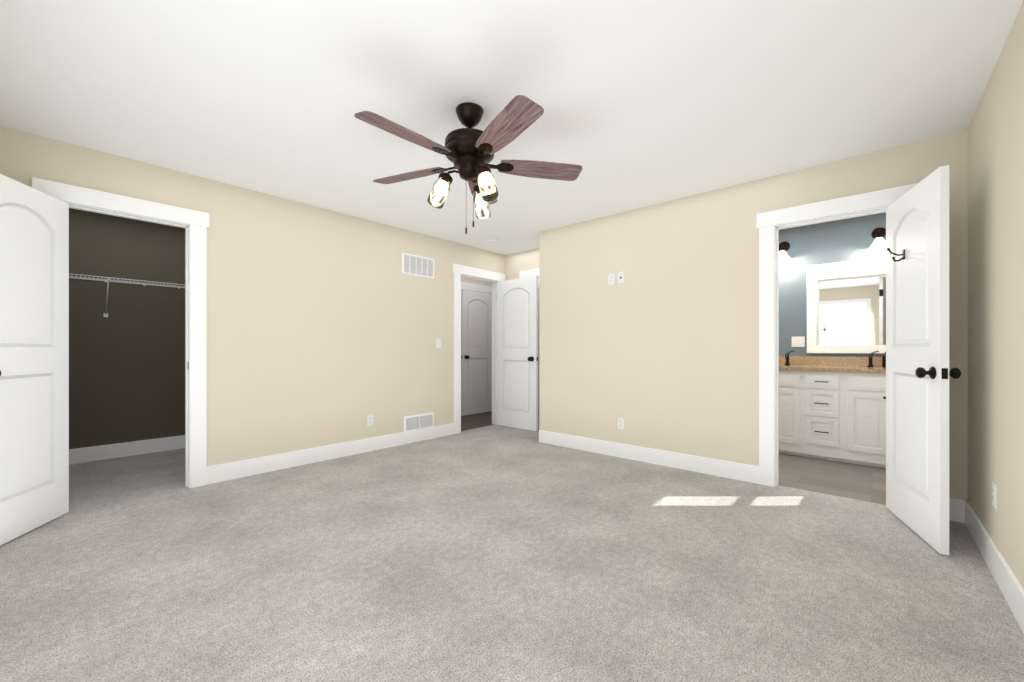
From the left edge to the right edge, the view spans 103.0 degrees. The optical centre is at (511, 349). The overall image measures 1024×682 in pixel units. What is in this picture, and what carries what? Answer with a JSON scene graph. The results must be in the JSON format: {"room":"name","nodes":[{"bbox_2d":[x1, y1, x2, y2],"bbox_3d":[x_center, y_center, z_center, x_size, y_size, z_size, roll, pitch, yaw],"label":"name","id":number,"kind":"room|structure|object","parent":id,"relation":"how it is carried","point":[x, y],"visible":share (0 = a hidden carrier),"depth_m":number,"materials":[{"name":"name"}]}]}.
{"room":"empty bedroom","nodes":[
{"label":"empty bedroom","id":0,"kind":"room"},
{"bbox_2d":[0,126,503,466],"bbox_3d":[-1.328,-0.143,4.592,0.120,2.440,6.320,0,0,41],"label":"wall","id":1,"kind":"structure","parent":0,"point":[326,327],"depth_m":3.95,"materials":[{"name":"paint"}]},
{"bbox_2d":[0,174,68,545],"bbox_3d":[-2.855,0.057,2.349,0.575,2.024,0.412,0,0,41],"label":"closet door","id":2,"kind":"structure","parent":1,"relation":"in","point":[34,358],"depth_m":2.41,"materials":[{"name":"white wood"}]},
{"bbox_2d":[69,274,184,316],"bbox_3d":[-3.770,-0.494,4.002,0.305,0.363,2.179,0,0,41],"label":"wire closet shelf","id":3,"kind":"object","parent":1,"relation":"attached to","point":[117,280],"visible":0.48,"depth_m":3.92,"materials":[{"name":"white metal"}]},
{"bbox_2d":[367,415,372,425],"bbox_3d":[-1.498,0.752,4.302,0.008,0.116,0.072,0,0,41],"label":"outlet","id":4,"kind":"object","parent":1,"relation":"attached to","point":[369,420],"visible":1,"depth_m":4.30,"materials":[{"name":"white plastic"}]},
{"bbox_2d":[402,253,433,278],"bbox_3d":[-1.090,-0.973,4.762,0.011,0.240,0.450,0,0,41],"label":"air vent","id":5,"kind":"object","parent":1,"relation":"in","point":[416,265],"visible":1,"depth_m":4.75,"materials":[{"name":"white metal"}]},
{"bbox_2d":[404,412,433,431],"bbox_3d":[-1.083,0.854,4.769,0.011,0.180,0.420,0,0,41],"label":"air vent","id":6,"kind":"object","parent":1,"relation":"in","point":[417,422],"visible":1,"depth_m":4.76,"materials":[{"name":"white metal"}]},
{"bbox_2d":[436,339,440,347],"bbox_3d":[-0.895,-0.070,4.983,0.010,0.116,0.072,0,0,41],"label":"light switch","id":7,"kind":"object","parent":1,"relation":"attached to","point":[438,343],"visible":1,"depth_m":4.97,"materials":[{"name":"white plastic"}]},
{"bbox_2d":[462,290,491,415],"bbox_3d":[-0.549,0.057,6.770,0.104,2.024,0.698,0,0,41],"label":"hall door","id":8,"kind":"structure","parent":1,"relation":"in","point":[476,352],"depth_m":6.76,"materials":[{"name":"white wood"}]},
{"bbox_2d":[497,276,537,430],"bbox_3d":[0.060,0.057,5.536,0.716,2.024,0.173,0,0,41],"label":"entry door","id":9,"kind":"structure","parent":1,"relation":"in","point":[517,353],"depth_m":5.50,"materials":[{"name":"white wood"}]},
{"bbox_2d":[461,411,493,430],"bbox_3d":[-0.946,1.127,5.803,1.033,0.100,4.000,0,0,41],"label":"floor","id":10,"kind":"structure","parent":0,"point":[474,421],"depth_m":6.11,"materials":[{"name":"brown wood"}]},
{"bbox_2d":[0,425,1023,681],"bbox_3d":[-0.702,1.127,3.120,6.314,0.100,5.185,0,0,41],"label":"floor","id":11,"kind":"structure","parent":0,"point":[494,553],"depth_m":1.90,"materials":[{"name":"grey carpet"}]},
{"bbox_2d":[0,0,1023,254],"bbox_3d":[-0.319,-1.413,3.553,6.314,0.100,6.340,0,0,41],"label":"ceiling","id":12,"kind":"structure","parent":0,"point":[646,102],"depth_m":2.13,"materials":[{"name":"white paint"}]},
{"bbox_2d":[354,95,581,233],"bbox_3d":[-0.274,-1.011,2.288,1.292,0.702,1.235,0,0,41],"label":"ceiling fan","id":13,"kind":"object","parent":12,"relation":"hanging from","point":[470,150],"visible":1,"depth_m":2.23,"materials":[{"name":"brown wood"}]},
{"bbox_2d":[487,238,497,242],"bbox_3d":[-0.240,-1.345,5.072,0.132,0.036,0.132,0,0,41],"label":"smoke detector","id":14,"kind":"object","parent":12,"relation":"attached to","point":[492,240],"visible":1,"depth_m":5.03,"materials":[{"name":"white plastic"}]},
{"bbox_2d":[504,249,535,279],"bbox_3d":[0.393,-0.143,5.533,1.190,2.440,0.120,0,0,41],"label":"wall","id":15,"kind":"structure","parent":0,"point":[514,263],"depth_m":5.72,"materials":[{"name":"paint"}]},
{"bbox_2d":[538,278,538,428],"bbox_3d":[0.406,0.057,5.369,0.608,2.024,0.104,0,0,41],"label":"door","id":16,"kind":"structure","parent":15,"relation":"in","point":[538,353],"depth_m":5.44,"materials":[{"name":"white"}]},
{"bbox_2d":[536,130,963,499],"bbox_3d":[1.599,-0.143,3.681,3.310,2.440,0.120,0,0,41],"label":"wall","id":17,"kind":"structure","parent":0,"point":[670,350],"depth_m":3.72,"materials":[{"name":"paint"}]},
{"bbox_2d":[32,177,1023,632],"bbox_3d":[-0.252,-0.003,3.561,6.164,2.160,6.200,0,0,41],"label":"trim","id":18,"kind":"structure","parent":17,"relation":"attached to","point":[192,441],"depth_m":3.21,"materials":[{"name":"white wood"}]},
{"bbox_2d":[608,273,614,284],"bbox_3d":[1.007,-0.709,4.119,0.072,0.116,0.008,0,0,41],"label":"outlet","id":19,"kind":"object","parent":17,"relation":"attached to","point":[611,278],"visible":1,"depth_m":4.12,"materials":[{"name":"white plastic"}]},
{"bbox_2d":[617,271,623,283],"bbox_3d":[1.082,-0.713,4.049,0.072,0.116,0.014,0,0,41],"label":"outlet","id":20,"kind":"object","parent":17,"relation":"attached to","point":[620,277],"visible":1,"depth_m":4.05,"materials":[{"name":"white plastic"}]},
{"bbox_2d":[617,417,623,429],"bbox_3d":[1.084,0.740,4.051,0.072,0.116,0.008,0,0,41],"label":"outlet","id":21,"kind":"object","parent":17,"relation":"attached to","point":[620,423],"visible":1,"depth_m":4.05,"materials":[{"name":"white plastic"}]},
{"bbox_2d":[779,241,790,260],"bbox_3d":[3.014,-1.107,4.536,0.168,0.228,0.209,0,0,41],"label":"sconce","id":22,"kind":"object","parent":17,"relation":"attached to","point":[784,246],"visible":0.83,"depth_m":4.53,"materials":[{"name":"white glass"}]},
{"bbox_2d":[792,336,804,346],"bbox_3d":[3.179,-0.083,4.523,0.120,0.116,0.010,0,0,41],"label":"bathroom light switch","id":23,"kind":"object","parent":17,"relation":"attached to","point":[798,341],"visible":1,"depth_m":4.52,"materials":[{"name":"white plastic"}]},
{"bbox_2d":[779,355,885,366],"bbox_3d":[3.345,0.127,4.367,1.656,0.100,0.022,0,0,41],"label":"backsplash","id":24,"kind":"structure","parent":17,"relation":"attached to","point":[804,361],"depth_m":4.28,"materials":[{"name":"brown stone"}]},
{"bbox_2d":[807,257,885,352],"bbox_3d":[3.561,-0.435,4.173,0.874,0.955,0.028,0,0,41],"label":"bathroom mirror","id":25,"kind":"object","parent":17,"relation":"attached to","point":[846,306],"visible":0.54,"depth_m":4.24,"materials":[{"name":"white mirror"}]},
{"bbox_2d":[868,227,885,249],"bbox_3d":[3.614,-1.107,4.006,0.168,0.228,0.209,0,0,41],"label":"sconce","id":26,"kind":"object","parent":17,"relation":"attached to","point":[878,235],"visible":0.94,"depth_m":4.01,"materials":[{"name":"white glass"}]},
{"bbox_2d":[886,165,960,554],"bbox_3d":[2.421,0.057,2.421,0.281,2.024,0.688,0,0,41],"label":"door","id":27,"kind":"structure","parent":17,"relation":"in","point":[918,372],"depth_m":2.33,"materials":[{"name":"white wood"}]},
{"bbox_2d":[779,453,885,504],"bbox_3d":[2.393,1.127,4.182,3.084,0.100,1.803,0,0,41],"label":"floor","id":28,"kind":"structure","parent":0,"point":[866,483],"depth_m":3.42,"materials":[{"name":"beige tile"}]},
{"bbox_2d":[779,371,885,467],"bbox_3d":[3.160,0.647,4.145,1.641,0.860,0.600,0,0,41],"label":"bathroom vanity","id":29,"kind":"object","parent":28,"relation":"on","point":[832,408],"depth_m":3.87,"materials":[{"name":"painted wood"},{"name":"granite"},{"name":"bronze"}]},
{"bbox_2d":[779,363,885,370],"bbox_3d":[3.160,0.197,4.157,1.656,0.040,0.583,0,0,41],"label":"countertop","id":30,"kind":"structure","parent":29,"relation":"on","point":[782,366],"depth_m":3.95,"materials":[{"name":"brown stone"}]},
{"bbox_2d":[964,1,1023,588],"bbox_3d":[2.001,-0.143,1.501,0.120,2.440,6.340,0,0,41],"label":"wall","id":31,"kind":"structure","parent":0,"point":[994,136],"depth_m":1.92,"materials":[{"name":"paint"}]},
{"bbox_2d":[992,481,996,508],"bbox_3d":[2.317,0.699,1.956,0.008,0.116,0.072,0,0,41],"label":"outlet","id":32,"kind":"object","parent":31,"relation":"attached to","point":[994,494],"visible":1,"depth_m":1.94,"materials":[{"name":"white plastic"}]}
]}

